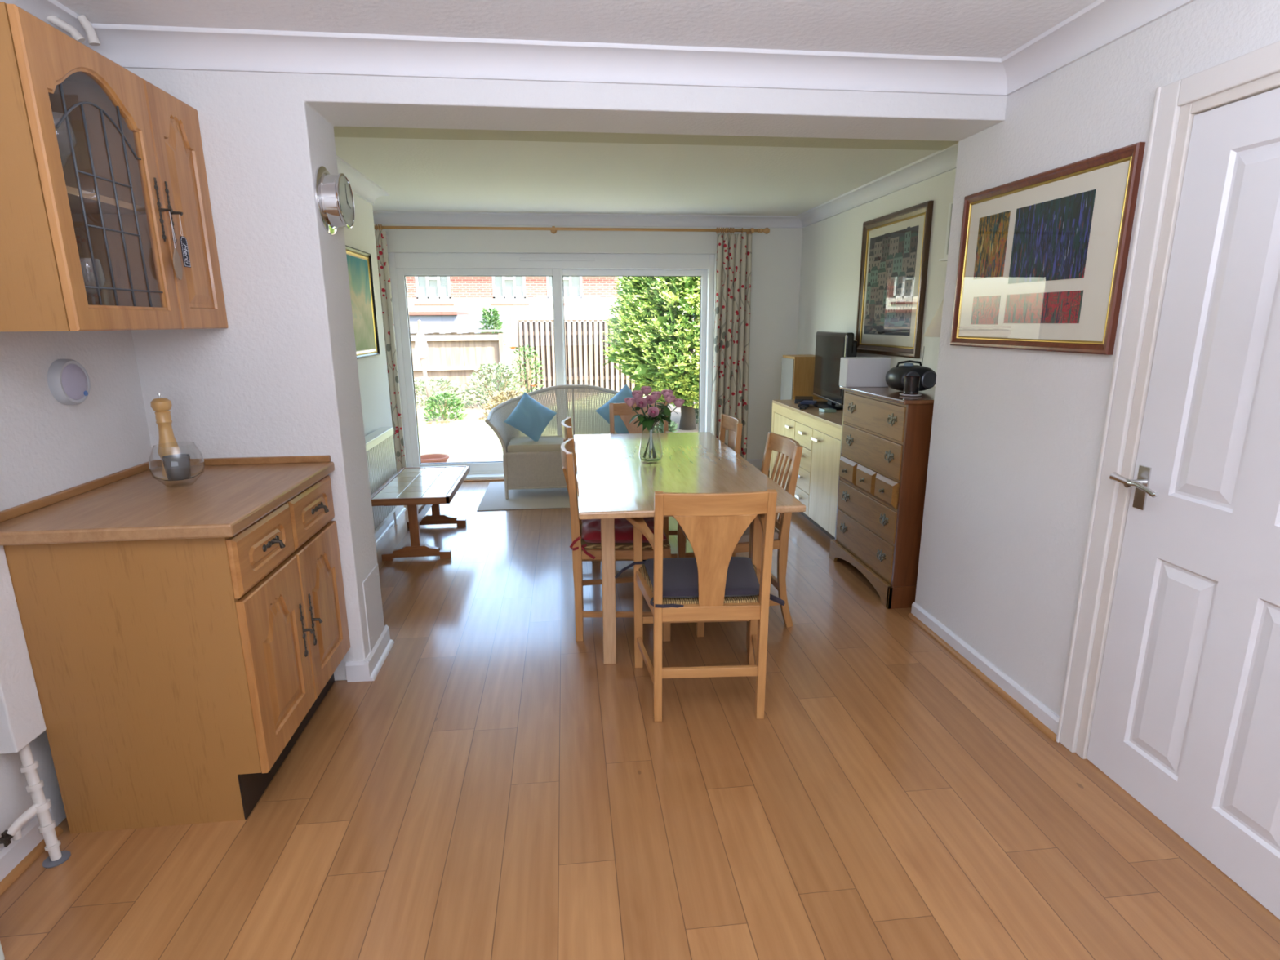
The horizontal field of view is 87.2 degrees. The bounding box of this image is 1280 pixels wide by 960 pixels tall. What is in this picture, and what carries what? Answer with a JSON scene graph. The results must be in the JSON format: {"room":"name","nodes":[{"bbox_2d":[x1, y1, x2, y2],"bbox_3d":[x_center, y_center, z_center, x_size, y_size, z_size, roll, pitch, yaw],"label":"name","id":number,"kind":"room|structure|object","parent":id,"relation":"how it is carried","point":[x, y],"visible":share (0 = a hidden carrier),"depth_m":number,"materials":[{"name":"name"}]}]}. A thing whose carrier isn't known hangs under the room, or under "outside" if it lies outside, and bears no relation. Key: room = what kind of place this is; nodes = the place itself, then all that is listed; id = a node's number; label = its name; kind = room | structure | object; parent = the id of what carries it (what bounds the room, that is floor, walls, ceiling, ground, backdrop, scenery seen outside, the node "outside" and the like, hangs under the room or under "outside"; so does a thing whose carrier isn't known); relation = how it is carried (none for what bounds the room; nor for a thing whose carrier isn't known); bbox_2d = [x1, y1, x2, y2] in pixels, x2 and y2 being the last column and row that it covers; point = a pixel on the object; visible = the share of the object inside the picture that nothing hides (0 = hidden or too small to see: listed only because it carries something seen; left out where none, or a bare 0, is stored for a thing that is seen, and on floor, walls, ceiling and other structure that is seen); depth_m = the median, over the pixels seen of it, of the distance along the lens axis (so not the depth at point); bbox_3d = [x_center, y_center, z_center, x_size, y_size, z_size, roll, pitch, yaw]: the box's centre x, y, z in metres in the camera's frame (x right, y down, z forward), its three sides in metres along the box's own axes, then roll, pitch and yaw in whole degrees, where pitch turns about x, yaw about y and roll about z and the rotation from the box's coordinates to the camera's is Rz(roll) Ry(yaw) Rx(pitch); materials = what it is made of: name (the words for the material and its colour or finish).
{"room":"kitchen dining room","nodes":[
{"label":"kitchen dining room","id":0,"kind":"room"},
{"bbox_2d":[0,329,153,848],"bbox_3d":[-1.630,0.201,0.344,0.120,2.350,4.333,-2,13,-6],"label":"wall","id":1,"kind":"structure","parent":0,"point":[48,446],"depth_m":2.00,"materials":[{"name":"paint"}]},
{"bbox_2d":[0,545,46,754],"bbox_3d":[-1.684,-0.224,1.597,0.064,1.919,0.108,-2,13,-6],"label":"radiator","id":2,"kind":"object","parent":1,"relation":"attached to","point":[22,721],"depth_m":1.77,"materials":[{"name":"metal"}]},
{"bbox_2d":[0,808,55,881],"bbox_3d":[-1.513,1.390,0.233,0.015,0.085,3.550,-2,13,-6],"label":"baseboard","id":3,"kind":"structure","parent":1,"relation":"attached to","point":[11,855],"depth_m":1.83,"materials":[{"name":"white paint"}]},
{"bbox_2d":[0,826,62,895],"bbox_3d":[-1.497,1.423,0.242,0.017,0.017,3.550,-2,13,-6],"label":"trim","id":4,"kind":"structure","parent":1,"relation":"attached to","point":[6,882],"depth_m":1.83,"materials":[{"name":"brown wood"}]},
{"bbox_2d":[0,0,92,44],"bbox_3d":[-1.525,-0.902,0.096,0.104,0.090,4.333,-2,13,-6],"label":"trim","id":5,"kind":"structure","parent":1,"relation":"attached to","point":[41,9],"depth_m":1.96,"materials":[{"name":"white paint"}]},
{"bbox_2d":[47,359,90,404],"bbox_3d":[-1.750,-0.302,2.068,0.038,0.140,0.140,-2,13,-6],"label":"light","id":6,"kind":"object","parent":1,"relation":"attached to","point":[68,383],"visible":1,"depth_m":2.04,"materials":[{"name":"grey plastic"}]},
{"bbox_2d":[0,2,228,331],"bbox_3d":[-1.588,-0.804,1.949,0.367,0.719,0.777,-2,13,-6],"label":"upper cabinet","id":7,"kind":"object","parent":1,"relation":"attached to","point":[137,158],"visible":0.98,"depth_m":1.91,"materials":[{"name":"brown wood"}]},
{"bbox_2d":[66,185,146,213],"bbox_3d":[-1.607,-0.761,1.806,0.280,0.018,0.450,-2,13,-6],"label":"shelf","id":8,"kind":"object","parent":7,"relation":"attached to","point":[108,206],"depth_m":1.90,"materials":[{"name":"brown wood"}]},
{"bbox_2d":[168,211,182,279],"bbox_3d":[-1.425,-0.718,2.060,0.009,0.199,0.040,-2,13,-6],"label":"wooden spoon","id":9,"kind":"object","parent":7,"relation":"hanging from","point":[177,264],"visible":1,"depth_m":2.06,"materials":[{"name":"brown"}]},
{"bbox_2d":[173,248,182,279],"bbox_3d":[-1.427,-0.666,2.072,0.005,0.093,0.040,-2,13,-6],"label":"spoon bowl","id":10,"kind":"object","parent":9,"relation":"on","point":[177,264],"depth_m":2.07,"materials":[{"name":"brown wood"}]},
{"bbox_2d":[179,215,191,267],"bbox_3d":[-1.432,-0.749,2.108,0.009,0.155,0.038,-2,13,-6],"label":"tag","id":11,"kind":"object","parent":7,"relation":"hanging from","point":[184,244],"visible":1,"depth_m":2.11,"materials":[{"name":"black"}]},
{"bbox_2d":[343,192,396,471],"bbox_3d":[-2.023,-0.632,3.879,0.500,2.350,2.361,-2,13,-6],"label":"wall","id":12,"kind":"structure","parent":0,"point":[372,371],"depth_m":4.70,"materials":[{"name":"paint"}]},
{"bbox_2d":[345,244,380,359],"bbox_3d":[-1.827,-1.142,4.355,0.022,0.690,0.750,-2,13,-6],"label":"framed picture","id":13,"kind":"object","parent":12,"relation":"attached to","point":[358,262],"visible":0.62,"depth_m":4.46,"materials":[{"name":"black"}]},
{"bbox_2d":[336,155,390,204],"bbox_3d":[-1.735,-1.753,3.702,0.104,0.090,2.464,-2,13,-6],"label":"trim","id":14,"kind":"structure","parent":12,"relation":"attached to","point":[362,186],"depth_m":4.37,"materials":[{"name":"white paint"}]},
{"bbox_2d":[364,426,399,533],"bbox_3d":[-1.691,0.163,4.036,0.084,0.725,1.708,-2,13,-6],"label":"radiator","id":15,"kind":"object","parent":12,"relation":"attached to","point":[380,446],"visible":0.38,"depth_m":4.41,"materials":[{"name":"white metal"}]},
{"bbox_2d":[124,67,1007,680],"bbox_3d":[0.064,-0.389,2.796,4.043,2.350,0.307,-2,13,-6],"label":"wall","id":16,"kind":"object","parent":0,"point":[282,379],"visible":0.31,"depth_m":2.44,"materials":[{"name":"paint"}]},
{"bbox_2d":[314,165,355,235],"bbox_3d":[-1.119,-1.030,2.480,0.074,0.234,0.234,-2,13,-6],"label":"wall clock","id":17,"kind":"object","parent":16,"relation":"attached to","point":[334,197],"visible":1,"depth_m":2.42,"materials":[{"name":"silver metal"}]},
{"bbox_2d":[345,660,370,682],"bbox_3d":[-1.161,0.789,2.768,0.091,0.085,0.015,-2,13,-6],"label":"baseboard","id":18,"kind":"structure","parent":16,"relation":"attached to","point":[355,670],"depth_m":2.76,"materials":[{"name":"white paint"}]},
{"bbox_2d":[362,564,384,652],"bbox_3d":[-1.150,0.548,2.905,0.008,0.310,0.225,-2,13,-6],"label":"access panel","id":19,"kind":"object","parent":16,"relation":"attached to","point":[371,584],"visible":1,"depth_m":2.89,"materials":[{"name":"white paint"}]},
{"bbox_2d":[364,624,394,681],"bbox_3d":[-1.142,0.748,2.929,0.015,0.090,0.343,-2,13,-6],"label":"baseboard","id":20,"kind":"structure","parent":16,"relation":"attached to","point":[375,654],"depth_m":2.89,"materials":[{"name":"white paint"}]},
{"bbox_2d":[55,0,1097,57],"bbox_3d":[0.320,-1.074,0.317,4.030,0.120,4.433,-2,13,-6],"label":"ceiling","id":21,"kind":"structure","parent":0,"point":[989,28],"depth_m":2.08,"materials":[{"name":"white paint"}]},
{"bbox_2d":[46,14,100,45],"bbox_3d":[-1.705,-1.360,2.020,0.123,0.082,0.036,-10,16,-35],"label":"pipe stub","id":22,"kind":"object","parent":21,"relation":"attached to","point":[93,40],"visible":0.96,"depth_m":2.02,"materials":[{"name":"white paint"}]},
{"bbox_2d":[374,224,802,467],"bbox_3d":[-0.709,-1.210,6.291,4.800,2.350,0.280,-2,13,-6],"label":"wall","id":23,"kind":"structure","parent":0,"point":[776,255],"depth_m":6.13,"materials":[{"name":"paint"}]},
{"bbox_2d":[388,253,715,479],"bbox_3d":[-0.751,-1.042,6.264,2.900,2.035,0.280,-2,13,-6],"label":"sliding door frame","id":24,"kind":"structure","parent":23,"relation":"attached to","point":[402,265],"depth_m":6.12,"materials":[{"name":"white plastic"}]},
{"bbox_2d":[520,257,595,261],"bbox_3d":[-0.738,-1.976,6.015,0.670,0.024,0.018,-2,13,-6],"label":"vent","id":25,"kind":"object","parent":24,"relation":"attached to","point":[521,259],"depth_m":6.01,"materials":[{"name":"white plastic"}]},
{"bbox_2d":[374,226,769,234],"bbox_3d":[-0.647,-2.184,5.859,3.634,0.056,0.126,-2,13,-6],"label":"pole","id":26,"kind":"object","parent":23,"relation":"attached to","point":[553,230],"visible":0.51,"depth_m":5.82,"materials":[{"name":"brown wood"}]},
{"bbox_2d":[373,224,405,471],"bbox_3d":[-2.237,-1.072,5.904,0.197,2.216,0.089,-3,14,-11],"label":"curtain","id":27,"kind":"object","parent":26,"relation":"hanging from","point":[380,236],"visible":0.43,"depth_m":5.86,"materials":[{"name":"fabric"}]},
{"bbox_2d":[710,227,751,460],"bbox_3d":[0.844,-1.165,6.221,0.362,2.216,0.098,-2,13,-6],"label":"curtain","id":28,"kind":"object","parent":26,"relation":"hanging from","point":[731,362],"visible":0.8,"depth_m":6.17,"materials":[{"name":"fabric"}]},
{"bbox_2d":[0,471,1279,959],"bbox_3d":[-0.202,0.910,2.631,4.900,0.100,8.120,-2,13,-6],"label":"floor","id":29,"kind":"structure","parent":0,"point":[499,789],"depth_m":2.01,"materials":[{"name":"laminate"}]},
{"bbox_2d":[0,743,71,868],"bbox_3d":[-1.632,0.884,1.811,0.099,0.350,0.133,-2,13,-6],"label":"pipe","id":30,"kind":"object","parent":29,"relation":"on","point":[41,806],"visible":0.97,"depth_m":1.83,"materials":[{"name":"beige paint"}]},
{"bbox_2d":[6,804,40,840],"bbox_3d":[-1.653,0.918,1.806,0.026,0.068,0.089,3,14,15],"label":"pipe","id":31,"kind":"object","parent":30,"relation":"on","point":[14,832],"depth_m":1.79,"materials":[{"name":"beige paint"}]},
{"bbox_2d":[3,475,350,833],"bbox_3d":[-1.403,0.497,2.267,0.602,0.885,0.797,-2,13,-6],"label":"base cabinet","id":32,"kind":"object","parent":29,"relation":"on","point":[175,679],"visible":0.98,"depth_m":1.90,"materials":[{"name":"brown wood"}]},
{"bbox_2d":[0,455,334,545],"bbox_3d":[-1.443,0.038,2.139,0.642,0.062,0.827,-2,13,-6],"label":"countertop","id":33,"kind":"structure","parent":32,"relation":"on","point":[231,495],"depth_m":1.99,"materials":[{"name":"laminate"}]},
{"bbox_2d":[150,392,180,476],"bbox_3d":[-1.636,-0.157,2.320,0.066,0.287,0.066,4,14,18],"label":"pepper mill","id":34,"kind":"object","parent":33,"relation":"on","point":[162,406],"visible":0.86,"depth_m":2.30,"materials":[{"name":"brown wood"}]},
{"bbox_2d":[148,441,205,487],"bbox_3d":[-1.511,-0.050,2.193,0.154,0.135,0.154,-2,13,-6],"label":"glass bowl","id":35,"kind":"object","parent":33,"relation":"on","point":[202,472],"visible":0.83,"depth_m":2.18,"materials":[{"name":"clear glass"}]},
{"bbox_2d":[161,453,191,479],"bbox_3d":[-1.511,-0.041,2.196,0.078,0.075,0.078,-2,13,-6],"label":"candle cup","id":36,"kind":"object","parent":35,"relation":"in","point":[176,466],"visible":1,"depth_m":2.17,"materials":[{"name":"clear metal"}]},
{"bbox_2d":[370,465,470,560],"bbox_3d":[-1.434,0.210,4.496,0.480,0.420,0.910,-2,13,-6],"label":"coffee table","id":37,"kind":"object","parent":29,"relation":"on","point":[412,487],"visible":0.99,"depth_m":4.23,"materials":[{"name":"brown wood"}]},
{"bbox_2d":[476,481,569,511],"bbox_3d":[-0.387,0.102,5.825,1.900,0.007,0.970,-2,13,-6],"label":"rug","id":38,"kind":"object","parent":29,"relation":"on","point":[494,498],"visible":0.44,"depth_m":5.58,"materials":[{"name":"grey fabric"}]},
{"bbox_2d":[484,384,657,498],"bbox_3d":[-0.568,-0.356,5.833,1.442,0.884,0.602,-2,13,-6],"label":"sofa","id":39,"kind":"object","parent":38,"relation":"on","point":[535,469],"visible":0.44,"depth_m":5.91,"materials":[{"name":"wicker"}]},
{"bbox_2d":[507,435,573,452],"bbox_3d":[-0.563,-0.323,5.797,1.110,0.076,0.443,-2,13,-6],"label":"sofa cushion","id":40,"kind":"object","parent":39,"relation":"on","point":[545,443],"visible":0.49,"depth_m":5.57,"materials":[{"name":"fabric"}]},
{"bbox_2d":[504,391,556,441],"bbox_3d":[-0.924,-0.529,5.683,0.442,0.417,0.200,-2,13,-6],"label":"throw pillow","id":41,"kind":"object","parent":40,"relation":"on","point":[530,417],"visible":0.99,"depth_m":5.63,"materials":[{"name":"blue fabric"}]},
{"bbox_2d":[595,384,633,434],"bbox_3d":[-0.134,-0.586,5.801,0.464,0.464,0.230,6,15,26],"label":"throw pillow","id":42,"kind":"object","parent":40,"relation":"on","point":[620,426],"visible":0.39,"depth_m":5.77,"materials":[{"name":"blue fabric"}]},
{"bbox_2d":[560,417,647,561],"bbox_3d":[-0.203,0.094,3.943,0.488,0.886,0.486,-2,13,-6],"label":"dining chair","id":43,"kind":"object","parent":29,"relation":"on","point":[566,428],"visible":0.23,"depth_m":3.80,"materials":[{"name":"brown wood"}]},
{"bbox_2d":[560,437,671,641],"bbox_3d":[-0.121,0.265,3.217,0.488,0.886,0.486,-1,13,-4],"label":"dining chair","id":44,"kind":"object","parent":29,"relation":"on","point":[622,550],"visible":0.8,"depth_m":3.03,"materials":[{"name":"brown wood"}]},
{"bbox_2d":[569,517,666,559],"bbox_3d":[-0.113,0.242,3.204,0.437,0.123,0.442,-1,13,-4],"label":"seat cushion","id":45,"kind":"object","parent":44,"relation":"on","point":[591,528],"visible":0.43,"depth_m":3.04,"materials":[{"name":"fabric"}]},
{"bbox_2d":[608,402,686,542],"bbox_3d":[0.018,-0.057,4.575,0.619,0.887,0.532,-2,13,-6],"label":"dining chair","id":46,"kind":"object","parent":29,"relation":"on","point":[625,412],"visible":0.23,"depth_m":4.71,"materials":[{"name":"brown wood"}]},
{"bbox_2d":[573,431,805,664],"bbox_3d":[0.112,0.272,3.478,0.876,0.750,1.790,-2,13,-6],"label":"dining table","id":47,"kind":"object","parent":29,"relation":"on","point":[612,482],"visible":0.62,"depth_m":3.02,"materials":[{"name":"brown wood"}]},
{"bbox_2d":[626,488,777,721],"bbox_3d":[0.246,0.413,2.578,0.619,0.887,0.532,-1,13,-2],"label":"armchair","id":48,"kind":"object","parent":29,"relation":"on","point":[713,524],"visible":0.93,"depth_m":2.38,"materials":[{"name":"brown wood"}]},
{"bbox_2d":[614,556,785,608],"bbox_3d":[0.207,0.392,2.583,0.610,0.063,0.440,-1,13,-2],"label":"seat cushion","id":49,"kind":"object","parent":48,"relation":"on","point":[680,575],"visible":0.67,"depth_m":2.54,"materials":[{"name":"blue fabric"}]},
{"bbox_2d":[662,413,742,557],"bbox_3d":[0.337,0.076,4.005,0.488,0.886,0.486,-2,13,-6],"label":"dining chair","id":50,"kind":"object","parent":29,"relation":"on","point":[734,424],"visible":0.25,"depth_m":3.93,"materials":[{"name":"brown wood"}]},
{"bbox_2d":[677,431,802,637],"bbox_3d":[0.483,0.242,3.306,0.521,0.890,0.486,-2,13,-8],"label":"dining chair","id":51,"kind":"object","parent":29,"relation":"on","point":[791,448],"visible":0.47,"depth_m":3.19,"materials":[{"name":"brown wood"}]},
{"bbox_2d":[769,399,843,539],"bbox_3d":[1.407,-0.112,4.961,0.504,0.800,1.484,-2,13,-6],"label":"sideboard","id":52,"kind":"object","parent":29,"relation":"on","point":[819,433],"visible":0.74,"depth_m":4.68,"materials":[{"name":"beige wood"}]},
{"bbox_2d":[780,354,822,399],"bbox_3d":[1.402,-0.509,5.891,0.273,1.145,0.320,-2,13,-6],"label":"floor speaker","id":53,"kind":"object","parent":52,"relation":"on","point":[797,371],"visible":0.34,"depth_m":5.66,"materials":[{"name":"brown wood"}]},
{"bbox_2d":[780,357,794,399],"bbox_3d":[1.270,-0.505,5.877,0.008,1.105,0.296,-2,13,-6],"label":"grille","id":54,"kind":"object","parent":53,"relation":"attached to","point":[787,389],"depth_m":5.76,"materials":[{"name":"beige fabric"}]},
{"bbox_2d":[812,331,857,409],"bbox_3d":[1.446,-0.833,5.065,0.232,0.555,0.770,-1,13,-1],"label":"television","id":55,"kind":"object","parent":52,"relation":"on","point":[830,346],"visible":0.82,"depth_m":4.99,"materials":[{"name":"black plastic"}]},
{"bbox_2d":[829,386,935,608],"bbox_3d":[1.466,0.045,3.716,0.532,1.066,0.779,-2,13,-6],"label":"dresser","id":56,"kind":"object","parent":29,"relation":"on","point":[886,433],"visible":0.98,"depth_m":3.47,"materials":[{"name":"brown wood"}]},
{"bbox_2d":[839,356,890,387],"bbox_3d":[1.291,-0.621,3.862,0.256,0.165,0.110,-2,13,-6],"label":"box","id":57,"kind":"object","parent":56,"relation":"on","point":[855,371],"visible":0.95,"depth_m":3.81,"materials":[{"name":"grey cardboard"}]},
{"bbox_2d":[899,376,921,395],"bbox_3d":[1.370,-0.473,3.389,0.108,0.095,0.108,-2,13,-6],"label":"glass","id":58,"kind":"object","parent":56,"relation":"on","point":[911,384],"visible":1,"depth_m":3.36,"materials":[{"name":"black glass"}]},
{"bbox_2d":[885,346,936,391],"bbox_3d":[1.443,-0.588,3.567,0.232,0.235,0.179,-3,14,-13],"label":"radio","id":59,"kind":"object","parent":56,"relation":"on","point":[895,376],"visible":0.74,"depth_m":3.52,"materials":[{"name":"grey plastic"}]},
{"bbox_2d":[333,126,958,215],"bbox_3d":[-0.479,-2.024,4.373,4.900,0.126,3.710,-2,13,-6],"label":"ceiling","id":60,"kind":"structure","parent":0,"point":[418,175],"depth_m":4.12,"materials":[{"name":"white paint"}]},
{"bbox_2d":[796,168,955,399],"bbox_3d":[1.738,-0.865,4.770,0.120,2.350,3.360,-2,13,-6],"label":"wall","id":61,"kind":"structure","parent":0,"point":[831,246],"depth_m":5.15,"materials":[{"name":"paint"}]},
{"bbox_2d":[373,211,802,227],"bbox_3d":[-0.744,-2.265,5.840,4.500,0.090,0.104,-2,13,-6],"label":"trim","id":62,"kind":"structure","parent":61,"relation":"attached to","point":[380,217],"depth_m":5.88,"materials":[{"name":"white paint"}]},
{"bbox_2d":[795,142,958,227],"bbox_3d":[1.621,-1.962,4.498,0.104,0.090,3.360,-2,13,-6],"label":"trim","id":63,"kind":"structure","parent":61,"relation":"attached to","point":[940,162],"depth_m":4.44,"materials":[{"name":"white paint"}]},
{"bbox_2d":[855,200,933,358],"bbox_3d":[1.676,-1.309,4.519,0.030,0.920,0.910,-2,13,-6],"label":"framed picture","id":64,"kind":"object","parent":61,"relation":"attached to","point":[895,246],"visible":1,"depth_m":4.45,"materials":[{"name":"brown"}]},
{"bbox_2d":[863,225,919,335],"bbox_3d":[1.680,-1.325,4.536,0.005,0.672,0.670,-2,13,-6],"label":"print","id":65,"kind":"object","parent":64,"relation":"attached to","point":[893,252],"depth_m":4.49,"materials":[{"name":"multicoloured paper"}]},
{"bbox_2d":[938,202,952,261],"bbox_3d":[1.756,-1.391,3.738,0.030,0.312,0.240,-2,13,-6],"label":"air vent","id":66,"kind":"object","parent":61,"relation":"in","point":[950,206],"visible":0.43,"depth_m":3.81,"materials":[{"name":"white plastic"}]},
{"bbox_2d":[915,0,1279,716],"bbox_3d":[1.967,0.053,0.878,0.707,2.350,4.640,-2,13,-6],"label":"wall","id":67,"kind":"structure","parent":0,"point":[1016,435],"depth_m":2.45,"materials":[{"name":"paint"}]},
{"bbox_2d":[84,23,1007,96],"bbox_3d":[-0.209,-1.433,2.307,3.223,0.090,0.104,-2,13,-6],"label":"trim","id":68,"kind":"structure","parent":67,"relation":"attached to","point":[128,46],"depth_m":2.30,"materials":[{"name":"white paint"}]},
{"bbox_2d":[907,613,1056,742],"bbox_3d":[1.400,0.789,2.850,0.017,0.017,1.035,-2,13,-6],"label":"trim","id":69,"kind":"structure","parent":67,"relation":"attached to","point":[999,691],"depth_m":2.72,"materials":[{"name":"brown wood"}]},
{"bbox_2d":[911,601,1059,733],"bbox_3d":[1.416,0.760,2.845,0.015,0.075,1.035,-2,13,-6],"label":"baseboard","id":70,"kind":"structure","parent":67,"relation":"attached to","point":[1045,715],"depth_m":2.72,"materials":[{"name":"white paint"}]},
{"bbox_2d":[950,142,1145,355],"bbox_3d":[1.408,-0.784,2.440,0.022,0.607,0.877,-2,13,-6],"label":"framed picture","id":71,"kind":"object","parent":67,"relation":"attached to","point":[1042,257],"visible":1,"depth_m":2.33,"materials":[{"name":"brown wood"}]},
{"bbox_2d":[970,295,1000,324],"bbox_3d":[1.387,-0.682,2.698,0.002,0.110,0.175,-2,13,-6],"label":"print","id":72,"kind":"object","parent":71,"relation":"attached to","point":[984,309],"depth_m":2.69},
{"bbox_2d":[973,210,1010,279],"bbox_3d":[1.385,-0.921,2.649,0.002,0.238,0.190,-2,13,-6],"label":"print","id":73,"kind":"object","parent":71,"relation":"attached to","point":[993,237],"depth_m":2.64},
{"bbox_2d":[1003,290,1083,323],"bbox_3d":[1.423,-0.611,2.387,0.002,0.105,0.388,-2,13,-6],"label":"print","id":74,"kind":"object","parent":71,"relation":"attached to","point":[1019,306],"depth_m":2.37},
{"bbox_2d":[1008,189,1096,284],"bbox_3d":[1.421,-0.832,2.339,0.002,0.268,0.381,-2,13,-6],"label":"print","id":75,"kind":"object","parent":71,"relation":"attached to","point":[1051,239],"depth_m":2.31},
{"bbox_2d":[1001,0,1195,95],"bbox_3d":[1.575,-0.999,0.426,0.104,0.090,4.333,-2,13,-6],"label":"trim","id":76,"kind":"structure","parent":67,"relation":"attached to","point":[1102,23],"depth_m":2.12,"materials":[{"name":"white paint"}]},
{"bbox_2d":[1056,40,1279,759],"bbox_3d":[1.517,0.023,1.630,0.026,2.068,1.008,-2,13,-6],"label":"door frame","id":77,"kind":"structure","parent":67,"relation":"attached to","point":[1263,62],"depth_m":2.00,"materials":[{"name":"white paint"}]},
{"bbox_2d":[1086,87,1279,919],"bbox_3d":[1.512,0.060,1.676,0.109,1.962,0.746,-2,13,-6],"label":"door","id":78,"kind":"structure","parent":67,"relation":"in","point":[1186,722],"depth_m":1.78,"materials":[{"name":"white paint"}]},
{"label":"outside","id":79,"kind":"structure","parent":0,"visible":0},
{"bbox_2d":[417,373,649,455],"bbox_3d":[-3.661,-5.896,32.605,60.000,0.300,53.420,-2,13,-6],"label":"patio","id":80,"kind":"structure","parent":79,"point":[475,437],"depth_m":9.47,"materials":[{"name":"white concrete"}]},
{"bbox_2d":[409,329,506,395],"bbox_3d":[-5.900,-2.514,14.587,5.920,1.430,0.190,-2,13,-6],"label":"fence panel","id":81,"kind":"object","parent":80,"relation":"on","point":[453,356],"visible":0.18,"depth_m":14.77,"materials":[{"name":"beige wood"}]},
{"bbox_2d":[408,311,508,381],"bbox_3d":[-6.161,-3.442,17.610,5.100,1.850,2.200,-2,13,-6],"label":"garage","id":82,"kind":"structure","parent":80,"relation":"on","point":[429,320],"depth_m":16.63,"materials":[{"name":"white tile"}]},
{"bbox_2d":[446,453,503,462],"bbox_3d":[-1.054,-0.140,7.486,7.500,0.020,1.620,-2,13,-6],"label":"floor","id":83,"kind":"structure","parent":80,"relation":"on","point":[495,457],"depth_m":7.96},
{"bbox_2d":[420,453,448,462],"bbox_3d":[-2.315,-0.203,7.493,0.370,0.115,0.370,-2,13,-6],"label":"terracotta bowl","id":84,"kind":"object","parent":83,"relation":"on","point":[428,458],"visible":0.61,"depth_m":7.56,"materials":[{"name":"orange ceramic"}]},
{"bbox_2d":[478,305,506,345],"bbox_3d":[-3.618,-3.260,16.375,0.736,1.976,0.724,-2,13,-6],"label":"shrub","id":85,"kind":"object","parent":80,"relation":"on","point":[495,317],"visible":0.6,"depth_m":16.17,"materials":[{"name":"green plant"}]},
{"bbox_2d":[415,391,599,424],"bbox_3d":[-4.019,-1.373,12.760,6.800,0.030,4.400,-2,13,-6],"label":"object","id":86,"kind":"structure","parent":80,"relation":"on","point":[475,413],"depth_m":11.87,"materials":[{"name":"soil"}]},
{"bbox_2d":[414,319,433,413],"bbox_3d":[-3.724,-1.910,11.530,0.222,1.644,0.222,10,17,38],"label":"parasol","id":87,"kind":"object","parent":86,"relation":"on","point":[420,335],"visible":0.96,"depth_m":11.49,"materials":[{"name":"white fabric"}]},
{"bbox_2d":[419,390,468,422],"bbox_3d":[-3.205,-1.216,10.974,0.714,0.489,0.740,3,14,13],"label":"shrub","id":88,"kind":"object","parent":86,"relation":"on","point":[435,397],"visible":1,"depth_m":10.91,"materials":[{"name":"green plant"}]},
{"bbox_2d":[413,376,474,410],"bbox_3d":[-3.973,-1.673,12.778,1.589,0.573,1.622,-2,13,-6],"label":"shrub","id":89,"kind":"object","parent":86,"relation":"on","point":[421,381],"visible":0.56,"depth_m":12.68,"materials":[{"name":"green plant"}]},
{"bbox_2d":[463,361,527,408],"bbox_3d":[-2.720,-1.798,12.592,1.228,0.870,1.241,-2,13,-6],"label":"shrub","id":90,"kind":"object","parent":86,"relation":"on","point":[504,384],"visible":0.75,"depth_m":12.49,"materials":[{"name":"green plant"}]},
{"bbox_2d":[482,390,523,420],"bbox_3d":[-2.176,-1.282,11.239,0.966,0.508,0.946,-2,13,-6],"label":"shrub","id":91,"kind":"object","parent":86,"relation":"on","point":[501,397],"visible":0.38,"depth_m":11.09,"materials":[{"name":"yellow plant"}]},
{"bbox_2d":[508,344,546,394],"bbox_3d":[-2.381,-2.257,13.971,0.829,1.120,0.780,-2,13,-6],"label":"rose bush","id":92,"kind":"object","parent":86,"relation":"on","point":[528,384],"visible":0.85,"depth_m":13.94,"materials":[{"name":"green plant"}]},
{"bbox_2d":[405,276,619,368],"bbox_3d":[-7.540,-6.954,25.980,13.350,4.850,8.100,-2,13,-6],"label":"brick house","id":93,"kind":"structure","parent":80,"relation":"on","point":[531,297],"depth_m":22.84,"materials":[{"name":"red brick"}]},
{"bbox_2d":[509,312,699,393],"bbox_3d":[0.465,-2.886,15.220,6.670,1.790,0.140,-2,13,-6],"label":"fence","id":94,"kind":"object","parent":80,"relation":"on","point":[584,345],"visible":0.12,"depth_m":15.01,"materials":[{"name":"wood"}]},
{"bbox_2d":[655,402,698,433],"bbox_3d":[1.750,-1.021,11.123,4.100,0.030,4.400,-2,13,-6],"label":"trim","id":95,"kind":"structure","parent":80,"relation":"on","point":[675,417],"depth_m":11.06,"materials":[{"name":"soil"}]},
{"bbox_2d":[599,276,700,430],"bbox_3d":[0.829,-2.428,9.620,2.802,3.482,2.799,8,16,32],"label":"bush","id":96,"kind":"object","parent":95,"relation":"on","point":[648,322],"visible":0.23,"depth_m":8.93,"materials":[{"name":"green plant"}]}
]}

